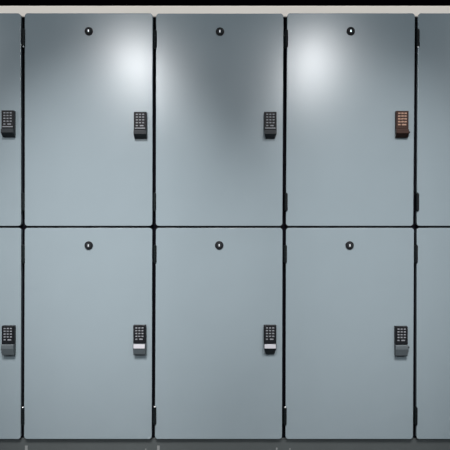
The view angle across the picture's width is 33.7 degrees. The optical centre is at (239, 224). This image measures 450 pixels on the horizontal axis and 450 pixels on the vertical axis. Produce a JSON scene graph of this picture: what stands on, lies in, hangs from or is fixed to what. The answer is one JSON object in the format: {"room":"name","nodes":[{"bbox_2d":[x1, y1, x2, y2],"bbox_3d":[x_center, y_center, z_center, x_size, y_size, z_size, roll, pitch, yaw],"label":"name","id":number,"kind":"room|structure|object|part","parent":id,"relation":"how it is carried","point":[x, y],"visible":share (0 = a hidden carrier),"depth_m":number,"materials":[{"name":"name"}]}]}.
{"room":"changing room","nodes":[
{"label":"changing room","id":0,"kind":"room"},
{"bbox_2d":[0,0,449,5],"bbox_3d":[-0.077,-0.750,3.125,4.692,3.200,0.098,0,0,0],"label":"wall","id":1,"kind":"structure","parent":0,"point":[2,2],"depth_m":3.08,"materials":[{"name":"black paint"}]},
{"bbox_2d":[0,437,449,449],"bbox_3d":[-0.077,0.801,2.845,2.292,0.098,0.458,0,0,0],"label":"baseboard","id":2,"kind":"structure","parent":1,"relation":"attached to","point":[153,443],"depth_m":2.62,"materials":[{"name":"grey"}]},
{"bbox_2d":[0,227,22,438],"bbox_3d":[-0.995,0.379,2.822,0.457,0.744,0.503,0,0,0],"label":"locker","id":3,"kind":"object","parent":2,"relation":"on","point":[11,238],"visible":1,"depth_m":2.60,"materials":[{"name":"grey metal"}]},
{"bbox_3d":[-0.806,0.434,2.586,0.043,0.039,0.029,0,0,0],"label":"handle","id":4,"kind":"part","parent":3,"relation":"part of","materials":[{"name":"grey plastic"}]},
{"bbox_2d":[0,13,22,226],"bbox_3d":[-0.995,-0.367,2.822,0.457,0.748,0.503,0,0,0],"label":"locker","id":5,"kind":"object","parent":3,"relation":"on","point":[11,24],"visible":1,"depth_m":2.60,"materials":[{"name":"grey metal"}]},
{"bbox_3d":[-0.807,-0.321,2.586,0.043,0.028,0.029,0,0,0],"label":"handle","id":6,"kind":"part","parent":5,"relation":"part of","materials":[{"name":"black plastic"}]},
{"bbox_2d":[21,227,153,438],"bbox_3d":[-0.536,0.379,2.822,0.460,0.744,0.504,0,0,0],"label":"locker","id":7,"kind":"object","parent":2,"relation":"on","point":[88,292],"visible":1,"depth_m":2.60,"materials":[{"name":"grey metal"}]},
{"bbox_2d":[21,13,153,226],"bbox_3d":[-0.536,-0.367,2.822,0.460,0.748,0.503,0,0,0],"label":"locker","id":8,"kind":"object","parent":7,"relation":"on","point":[88,78],"visible":0.99,"depth_m":2.60,"materials":[{"name":"grey metal"}]},
{"bbox_3d":[-0.347,-0.316,2.586,0.043,0.028,0.029,0,0,0],"label":"handle","id":9,"kind":"part","parent":8,"relation":"part of","materials":[{"name":"black plastic"}]},
{"bbox_3d":[-0.349,0.432,2.586,0.043,0.039,0.029,0,0,0],"label":"handle","id":10,"kind":"part","parent":7,"relation":"part of","materials":[{"name":"grey plastic"}]},
{"bbox_2d":[153,227,282,438],"bbox_3d":[-0.077,0.379,2.822,0.457,0.744,0.504,0,0,0],"label":"locker","id":11,"kind":"object","parent":2,"relation":"on","point":[218,291],"visible":1,"depth_m":2.60,"materials":[{"name":"grey metal"}]},
{"bbox_2d":[153,14,282,226],"bbox_3d":[-0.076,-0.367,2.822,0.457,0.748,0.503,0,0,0],"label":"locker","id":12,"kind":"object","parent":11,"relation":"on","point":[218,78],"visible":1,"depth_m":2.60,"materials":[{"name":"grey metal"}]},
{"bbox_3d":[0.105,-0.316,2.585,0.043,0.028,0.029,0,-1,0],"label":"handle","id":13,"kind":"part","parent":12,"relation":"part of","materials":[{"name":"black plastic"}]},
{"bbox_3d":[0.104,0.432,2.586,0.043,0.039,0.029,0,0,0],"label":"handle","id":14,"kind":"part","parent":11,"relation":"part of","materials":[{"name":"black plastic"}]},
{"bbox_2d":[283,227,413,438],"bbox_3d":[0.382,0.379,2.822,0.458,0.744,0.503,0,0,0],"label":"locker","id":15,"kind":"object","parent":2,"relation":"on","point":[348,292],"visible":1,"depth_m":2.60,"materials":[{"name":"grey metal"}]},
{"bbox_2d":[283,13,414,226],"bbox_3d":[0.383,-0.367,2.824,0.460,0.748,0.501,0,0,0],"label":"locker","id":16,"kind":"object","parent":15,"relation":"on","point":[348,78],"visible":0.99,"depth_m":2.60,"materials":[{"name":"grey metal"}]},
{"bbox_3d":[0.564,-0.319,2.587,0.043,0.028,0.027,0,0,0],"label":"handle","id":17,"kind":"part","parent":16,"relation":"part of","materials":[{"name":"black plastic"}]},
{"bbox_3d":[0.561,0.436,2.586,0.043,0.039,0.029,0,0,0],"label":"handle","id":18,"kind":"part","parent":15,"relation":"part of","materials":[{"name":"grey plastic"}]},
{"bbox_2d":[413,227,449,438],"bbox_3d":[0.840,0.379,2.822,0.459,0.744,0.503,0,0,0],"label":"locker","id":19,"kind":"object","parent":2,"relation":"on","point":[431,318],"visible":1,"depth_m":2.60,"materials":[{"name":"grey metal"}]},
{"bbox_2d":[413,13,449,226],"bbox_3d":[0.841,-0.367,2.822,0.459,0.748,0.503,0,0,0],"label":"locker","id":20,"kind":"object","parent":19,"relation":"on","point":[431,183],"visible":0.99,"depth_m":2.60,"materials":[{"name":"grey metal"}]},
{"bbox_2d":[0,6,449,16],"bbox_3d":[-0.077,-0.755,2.849,2.312,0.040,0.450,0,0,0],"label":"trim","id":21,"kind":"structure","parent":1,"relation":"attached to","point":[22,10],"depth_m":2.62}
]}

